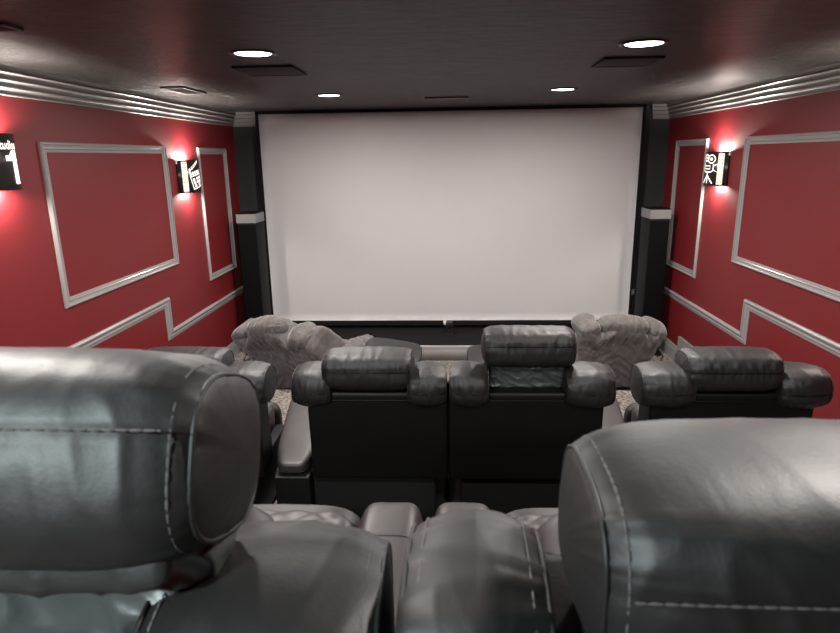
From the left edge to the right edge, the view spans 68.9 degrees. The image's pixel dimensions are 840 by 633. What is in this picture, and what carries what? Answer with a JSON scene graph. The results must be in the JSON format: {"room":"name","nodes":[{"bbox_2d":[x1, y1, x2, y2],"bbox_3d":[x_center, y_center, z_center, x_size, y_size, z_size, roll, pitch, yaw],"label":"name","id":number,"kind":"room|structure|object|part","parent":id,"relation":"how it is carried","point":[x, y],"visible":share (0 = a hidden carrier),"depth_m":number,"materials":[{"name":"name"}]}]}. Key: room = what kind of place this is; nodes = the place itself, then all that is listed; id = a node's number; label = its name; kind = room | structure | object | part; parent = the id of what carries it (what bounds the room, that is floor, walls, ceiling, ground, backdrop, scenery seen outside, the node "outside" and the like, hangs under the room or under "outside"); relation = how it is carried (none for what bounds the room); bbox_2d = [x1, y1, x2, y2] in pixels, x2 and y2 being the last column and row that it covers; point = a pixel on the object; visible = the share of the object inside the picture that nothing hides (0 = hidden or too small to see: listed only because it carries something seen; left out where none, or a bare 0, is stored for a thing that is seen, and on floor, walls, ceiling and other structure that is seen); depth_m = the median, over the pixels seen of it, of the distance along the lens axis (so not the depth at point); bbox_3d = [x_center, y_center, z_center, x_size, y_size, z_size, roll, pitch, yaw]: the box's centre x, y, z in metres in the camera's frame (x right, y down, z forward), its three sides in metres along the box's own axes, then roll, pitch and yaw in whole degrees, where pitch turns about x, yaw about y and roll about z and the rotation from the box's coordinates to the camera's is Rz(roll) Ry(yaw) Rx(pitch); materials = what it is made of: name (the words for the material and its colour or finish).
{"room":"home theater","nodes":[
{"label":"home theater","id":0,"kind":"room"},
{"bbox_2d":[0,95,245,349],"bbox_3d":[-1.995,0.296,2.294,0.100,2.530,8.100,0,15,3],"label":"wall","id":1,"kind":"structure","parent":0,"point":[112,214],"depth_m":3.74,"materials":[{"name":"red paint"}]},
{"bbox_2d":[0,133,22,190],"bbox_3d":[-1.874,-0.687,2.727,0.108,0.245,0.312,0,15,3],"label":"wall sconce","id":2,"kind":"object","parent":1,"relation":"attached to","point":[10,178],"visible":1,"depth_m":2.72,"materials":[{"name":"black"}]},
{"bbox_2d":[37,142,179,308],"bbox_3d":[-1.862,-0.635,3.843,0.020,0.859,1.403,0,15,3],"label":"trim","id":3,"kind":"structure","parent":1,"relation":"attached to","point":[43,147],"depth_m":3.52,"materials":[{"name":"grey paint"}]},
{"bbox_2d":[0,64,234,126],"bbox_3d":[-1.935,-0.866,1.987,0.056,0.128,7.900,0,15,3],"label":"trim","id":4,"kind":"structure","parent":1,"relation":"attached to","point":[14,81],"depth_m":3.52,"materials":[{"name":"grey paint"}]},
{"bbox_2d":[69,285,243,347],"bbox_3d":[-1.929,0.570,2.363,0.023,0.312,7.900,0,15,3],"label":"trim","id":5,"kind":"structure","parent":1,"relation":"attached to","point":[99,337],"depth_m":4.31,"materials":[{"name":"grey paint"}]},
{"bbox_2d":[175,160,201,192],"bbox_3d":[-1.776,-1.091,4.766,0.108,0.245,0.312,0,15,3],"label":"wall sconce","id":6,"kind":"object","parent":1,"relation":"attached to","point":[187,171],"visible":1,"depth_m":4.67,"materials":[{"name":"black"}]},
{"bbox_2d":[196,148,236,280],"bbox_3d":[-1.786,-0.921,5.427,0.020,1.102,0.640,0,15,3],"label":"trim","id":7,"kind":"structure","parent":1,"relation":"attached to","point":[233,265],"depth_m":5.48,"materials":[{"name":"grey paint"}]},
{"bbox_2d":[226,341,242,356],"bbox_3d":[-1.928,0.875,2.442,0.016,0.752,7.900,0,15,3],"label":"baseboard","id":8,"kind":"structure","parent":1,"relation":"attached to","point":[233,347],"depth_m":5.80,"materials":[{"name":"grey paint"}]},
{"bbox_2d":[0,0,839,111],"bbox_3d":[0.072,-0.983,1.861,4.279,0.100,8.100,0,15,3],"label":"ceiling","id":9,"kind":"structure","parent":0,"point":[376,54],"depth_m":2.46,"materials":[{"name":"black paint"}]},
{"bbox_2d":[0,22,23,31],"bbox_3d":[-1.473,-0.932,1.979,0.330,0.010,0.100,0,15,3],"label":"ceiling vent","id":10,"kind":"object","parent":9,"relation":"in","point":[4,27],"visible":1,"depth_m":1.98,"materials":[{"name":"grey metal"}]},
{"bbox_2d":[160,86,205,93],"bbox_3d":[-1.481,-1.420,3.849,0.145,0.010,0.360,0,15,3],"label":"ceiling vent","id":11,"kind":"object","parent":9,"relation":"in","point":[179,89],"visible":1,"depth_m":3.83,"materials":[{"name":"grey metal"}]},
{"bbox_2d":[229,49,276,57],"bbox_3d":[-0.698,-1.097,2.561,0.196,0.008,0.196,0,15,3],"label":"recessed light","id":12,"kind":"object","parent":9,"relation":"in","point":[243,53],"visible":1,"depth_m":2.55,"materials":[{"name":"white metal"}]},
{"bbox_2d":[231,65,306,76],"bbox_3d":[-0.745,-1.225,3.058,0.292,0.010,0.310,0,15,3],"label":"ceiling vent","id":13,"kind":"object","parent":9,"relation":"in","point":[269,70],"visible":1,"depth_m":3.02,"materials":[{"name":"black metal"}]},
{"bbox_2d":[315,94,342,96],"bbox_3d":[-0.640,-1.554,4.311,0.196,0.008,0.196,0,15,3],"label":"recessed light","id":14,"kind":"object","parent":9,"relation":"in","point":[317,95],"visible":1,"depth_m":4.31,"materials":[{"name":"white metal"}]},
{"bbox_2d":[425,96,467,99],"bbox_3d":[0.201,-1.655,4.649,0.325,0.010,0.140,0,15,3],"label":"ceiling plate","id":15,"kind":"object","parent":9,"relation":"attached to","point":[426,98],"visible":1,"depth_m":4.62,"materials":[{"name":"grey metal"}]},
{"bbox_2d":[255,104,646,325],"bbox_3d":[0.268,-0.911,5.856,3.572,2.058,0.037,0,15,3],"label":"projection screen","id":16,"kind":"object","parent":9,"relation":"hanging from","point":[512,215],"visible":0.94,"depth_m":5.83,"materials":[{"name":"white fabric"}]},
{"bbox_2d":[548,87,577,91],"bbox_3d":[0.970,-1.539,4.157,0.196,0.008,0.196,0,15,3],"label":"recessed light","id":17,"kind":"object","parent":9,"relation":"in","point":[563,88],"visible":1,"depth_m":4.16,"materials":[{"name":"white metal"}]},
{"bbox_2d":[592,56,665,67],"bbox_3d":[0.993,-1.222,2.942,0.275,0.010,0.275,0,15,3],"label":"ceiling vent","id":18,"kind":"object","parent":9,"relation":"in","point":[636,61],"visible":1,"depth_m":2.91,"materials":[{"name":"black metal"}]},
{"bbox_2d":[619,38,669,48],"bbox_3d":[0.903,-1.099,2.470,0.196,0.008,0.196,0,15,3],"label":"recessed light","id":19,"kind":"object","parent":9,"relation":"in","point":[653,42],"visible":1,"depth_m":2.46,"materials":[{"name":"white metal"}]},
{"bbox_2d":[233,105,669,325],"bbox_3d":[0.277,-0.721,6.058,4.079,2.530,0.100,0,15,3],"label":"wall","id":20,"kind":"structure","parent":0,"point":[656,135],"depth_m":5.83,"materials":[{"name":"grey paint"}]},
{"bbox_2d":[233,112,254,126],"bbox_3d":[-1.659,-1.858,5.773,0.246,0.128,0.056,0,15,3],"label":"trim","id":21,"kind":"structure","parent":20,"relation":"attached to","point":[242,119],"depth_m":5.77,"materials":[{"name":"grey paint"}]},
{"bbox_2d":[652,104,669,118],"bbox_3d":[2.200,-1.869,5.585,0.186,0.128,0.056,0,15,3],"label":"trim","id":22,"kind":"structure","parent":20,"relation":"attached to","point":[660,111],"depth_m":5.58,"materials":[{"name":"grey paint"}]},
{"bbox_2d":[234,348,673,503],"bbox_3d":[0.104,1.078,2.398,4.079,0.900,7.900,0,15,3],"label":"floor","id":23,"kind":"structure","parent":0,"point":[282,397],"depth_m":4.40,"materials":[{"name":"grey carpet"}]},
{"bbox_2d":[0,347,422,632],"bbox_3d":[-0.317,0.456,0.919,0.630,1.063,0.896,0,15,3],"label":"recliner chair","id":24,"kind":"object","parent":23,"relation":"on","point":[129,477],"visible":0.98,"depth_m":0.44,"materials":[{"name":"black leather"}]},
{"bbox_2d":[242,505,273,524],"bbox_3d":[-0.328,0.386,0.680,0.401,0.404,0.144,0,23,3],"label":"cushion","id":25,"kind":"object","parent":24,"relation":"on","point":[256,515],"depth_m":0.63,"materials":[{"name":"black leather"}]},
{"bbox_3d":[-0.310,0.550,1.038,0.354,0.154,0.631,0,15,3],"label":"seat","id":26,"kind":"part","parent":24,"relation":"part of","materials":[{"name":"black leather"}]},
{"bbox_3d":[-0.066,0.673,1.059,0.143,0.488,0.662,0,15,3],"label":"armrest","id":27,"kind":"part","parent":24,"relation":"part of","materials":[{"name":"black leather"}]},
{"bbox_2d":[147,346,283,503],"bbox_3d":[-0.938,0.493,2.904,0.710,0.928,0.899,0,15,3],"label":"recliner chair","id":28,"kind":"object","parent":23,"relation":"on","point":[262,375],"visible":0.18,"depth_m":2.53,"materials":[{"name":"black leather"}]},
{"bbox_3d":[-0.955,0.464,2.573,0.620,0.395,0.150,0,19,3],"label":"backrest","id":29,"kind":"part","parent":28,"relation":"part of","materials":[{"name":"black leather"}]},
{"bbox_3d":[-0.952,0.591,3.025,0.354,0.154,0.630,0,15,3],"label":"seat","id":30,"kind":"part","parent":28,"relation":"part of","materials":[{"name":"black leather"}]},
{"bbox_2d":[236,211,270,354],"bbox_3d":[-1.558,-0.314,5.818,0.214,1.339,0.300,0,15,3],"label":"tower speaker","id":31,"kind":"object","parent":23,"relation":"on","point":[251,228],"visible":0.68,"depth_m":5.68},
{"bbox_3d":[-1.568,-0.958,5.650,0.176,0.008,0.262,0,15,3],"label":"plate","id":32,"kind":"part","parent":31,"relation":"part of","materials":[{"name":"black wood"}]},
{"bbox_2d":[238,225,262,320],"bbox_3d":[-1.563,-0.262,5.705,0.162,1.175,0.014,0,15,3],"label":"grille","id":33,"kind":"object","parent":31,"relation":"attached to","point":[248,234],"depth_m":5.66,"materials":[{"name":"black fabric"}]},
{"bbox_2d":[275,399,314,504],"bbox_3d":[-0.563,0.715,2.946,0.265,0.466,0.800,0,15,3],"label":"armrest","id":34,"kind":"object","parent":23,"relation":"on","point":[294,474],"visible":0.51,"depth_m":2.55,"materials":[{"name":"black leather"}]},
{"bbox_2d":[232,315,373,388],"bbox_3d":[-0.929,0.240,4.986,0.865,0.672,0.916,8,17,30],"label":"lounge chair","id":35,"kind":"object","parent":23,"relation":"on","point":[283,343],"visible":0.7,"depth_m":4.62,"materials":[{"name":"grey fabric"}]},
{"bbox_3d":[-1.072,0.291,4.773,0.720,0.625,0.259,-6,28,33],"label":"backrest","id":36,"kind":"part","parent":35,"relation":"part of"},
{"bbox_3d":[-0.673,0.282,4.765,0.107,0.267,0.602,8,-21,30],"label":"panel","id":37,"kind":"part","parent":35,"relation":"part of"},
{"bbox_3d":[-0.553,0.279,4.944,0.167,0.190,0.580,8,17,30],"label":"armrest","id":38,"kind":"part","parent":35,"relation":"part of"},
{"bbox_2d":[291,338,447,521],"bbox_3d":[-0.151,0.360,3.369,0.615,0.928,1.934,0,15,3],"label":"recliner chair","id":39,"kind":"object","parent":23,"relation":"on","point":[378,412],"visible":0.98,"depth_m":2.45,"materials":[{"name":"black leather"}]},
{"bbox_3d":[-0.164,0.461,2.535,0.561,0.395,0.150,0,19,3],"label":"backrest","id":40,"kind":"part","parent":39,"relation":"part of","materials":[{"name":"black leather"}]},
{"bbox_3d":[0.067,0.677,2.998,0.143,0.416,0.662,0,15,3],"label":"armrest","id":41,"kind":"part","parent":39,"relation":"part of","materials":[{"name":"black leather"}]},
{"bbox_2d":[324,325,574,360],"bbox_3d":[0.281,0.247,5.914,3.185,0.150,0.668,0,15,3],"label":"stage platform","id":42,"kind":"object","parent":23,"relation":"on","point":[436,346],"visible":0.13,"depth_m":5.87,"materials":[{"name":"black wood"}]},
{"bbox_2d":[445,321,452,334],"bbox_3d":[0.281,0.109,5.898,0.072,0.125,0.060,0,15,3],"label":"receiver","id":43,"kind":"object","parent":42,"relation":"on","point":[449,324],"visible":1,"depth_m":5.88,"materials":[{"name":"black plastic"}]},
{"bbox_2d":[448,325,615,513],"bbox_3d":[0.475,0.325,3.299,0.643,1.013,1.875,0,15,3],"label":"recliner chair","id":44,"kind":"object","parent":23,"relation":"on","point":[520,397],"visible":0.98,"depth_m":2.41,"materials":[{"name":"black leather"}]},
{"bbox_3d":[0.213,0.677,2.992,0.143,0.416,0.662,0,15,3],"label":"armrest","id":45,"kind":"part","parent":44,"relation":"part of","materials":[{"name":"black leather"}]},
{"bbox_3d":[0.420,0.460,2.506,0.608,0.395,0.150,0,19,3],"label":"backrest","id":46,"kind":"part","parent":44,"relation":"part of","materials":[{"name":"black leather"}]},
{"bbox_2d":[602,399,623,427],"bbox_3d":[0.872,0.711,2.876,0.265,0.466,0.801,0,15,3],"label":"console","id":47,"kind":"object","parent":23,"relation":"on","point":[612,415],"visible":0.09,"depth_m":2.89,"materials":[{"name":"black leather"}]},
{"bbox_2d":[395,418,839,632],"bbox_3d":[0.315,0.488,0.897,0.633,0.992,0.898,0,15,3],"label":"recliner chair","id":48,"kind":"object","parent":23,"relation":"on","point":[716,525],"visible":1,"depth_m":0.42,"materials":[{"name":"black leather"}]},
{"bbox_3d":[0.080,0.673,1.052,0.144,0.487,0.661,0,15,3],"label":"armrest","id":49,"kind":"part","parent":48,"relation":"part of","materials":[{"name":"black leather"}]},
{"bbox_3d":[0.321,0.548,1.007,0.355,0.154,0.631,0,15,3],"label":"seat","id":50,"kind":"part","parent":48,"relation":"part of","materials":[{"name":"black leather"}]},
{"bbox_2d":[537,515,559,553],"bbox_3d":[0.302,0.384,0.649,0.402,0.402,0.144,0,23,3],"label":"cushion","id":51,"kind":"object","parent":48,"relation":"on","point":[548,531],"depth_m":0.60,"materials":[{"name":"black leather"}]},
{"bbox_3d":[0.299,0.426,0.558,0.592,0.395,0.150,0,19,3],"label":"backrest","id":52,"kind":"part","parent":48,"relation":"part of","materials":[{"name":"black leather"}]},
{"bbox_2d":[571,312,666,388],"bbox_3d":[1.438,0.219,4.938,0.788,0.661,0.877,-3,15,-7],"label":"lounge chair","id":53,"kind":"object","parent":23,"relation":"on","point":[619,342],"visible":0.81,"depth_m":4.55,"materials":[{"name":"grey fabric"}]},
{"bbox_2d":[634,206,671,354],"bbox_3d":[2.122,-0.325,5.639,0.214,1.339,0.300,0,15,3],"label":"tower speaker","id":54,"kind":"object","parent":23,"relation":"on","point":[655,220],"visible":0.64,"depth_m":5.50},
{"bbox_3d":[2.112,-0.969,5.471,0.176,0.008,0.262,0,15,3],"label":"plate","id":55,"kind":"part","parent":54,"relation":"part of","materials":[{"name":"black wood"}]},
{"bbox_2d":[643,221,669,347],"bbox_3d":[2.116,-0.272,5.526,0.162,1.175,0.014,0,15,3],"label":"grille","id":56,"kind":"object","parent":54,"relation":"attached to","point":[658,231],"depth_m":5.48,"materials":[{"name":"black fabric"}]},
{"bbox_2d":[623,346,833,422],"bbox_3d":[1.222,0.487,2.799,0.708,0.928,0.895,0,15,3],"label":"recliner chair","id":57,"kind":"object","parent":23,"relation":"on","point":[706,382],"visible":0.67,"depth_m":2.32,"materials":[{"name":"black leather"}]},
{"bbox_3d":[1.250,0.584,2.918,0.355,0.154,0.630,0,15,3],"label":"seat","id":58,"kind":"part","parent":57,"relation":"part of","materials":[{"name":"black leather"}]},
{"bbox_3d":[1.208,0.457,2.468,0.620,0.395,0.150,0,19,3],"label":"backrest","id":59,"kind":"part","parent":57,"relation":"part of","materials":[{"name":"black leather"}]},
{"bbox_2d":[661,90,839,419],"bbox_3d":[2.179,0.284,2.091,0.100,2.530,8.100,0,15,3],"label":"wall","id":60,"kind":"structure","parent":0,"point":[790,224],"depth_m":3.98,"materials":[{"name":"red paint"}]},
{"bbox_2d":[659,337,678,360],"bbox_3d":[2.130,0.863,2.245,0.016,0.752,7.900,0,15,3],"label":"baseboard","id":61,"kind":"structure","parent":60,"relation":"attached to","point":[668,347],"depth_m":5.62,"materials":[{"name":"grey paint"}]},
{"bbox_2d":[677,336,693,348],"bbox_3d":[2.255,0.356,4.891,0.022,0.110,1.042,0,15,3],"label":"trim","id":62,"kind":"structure","parent":60,"relation":"attached to","point":[682,343],"depth_m":5.28,"materials":[{"name":"grey paint"}]},
{"bbox_2d":[666,138,708,277],"bbox_3d":[2.269,-0.937,5.237,0.020,1.110,0.675,0,15,3],"label":"trim","id":63,"kind":"structure","parent":60,"relation":"attached to","point":[691,142],"depth_m":5.26,"materials":[{"name":"grey paint"}]},
{"bbox_2d":[703,152,730,185],"bbox_3d":[2.193,-1.105,4.583,0.108,0.245,0.312,0,15,3],"label":"wall sconce","id":64,"kind":"object","parent":60,"relation":"attached to","point":[717,164],"visible":1,"depth_m":4.49,"materials":[{"name":"black"}]},
{"bbox_2d":[664,286,839,356],"bbox_3d":[2.122,0.566,2.168,0.023,0.308,7.900,0,15,3],"label":"trim","id":65,"kind":"structure","parent":60,"relation":"attached to","point":[817,339],"depth_m":4.05,"materials":[{"name":"grey paint"}]},
{"bbox_2d":[667,62,839,118],"bbox_3d":[2.083,-0.878,1.792,0.056,0.128,7.900,0,15,3],"label":"trim","id":66,"kind":"structure","parent":60,"relation":"attached to","point":[826,78],"depth_m":3.86,"materials":[{"name":"grey paint"}]},
{"bbox_2d":[731,131,839,302],"bbox_3d":[2.190,-0.630,3.600,0.020,0.860,1.380,0,15,3],"label":"trim","id":67,"kind":"structure","parent":60,"relation":"attached to","point":[824,291],"depth_m":3.80,"materials":[{"name":"grey paint"}]}
]}

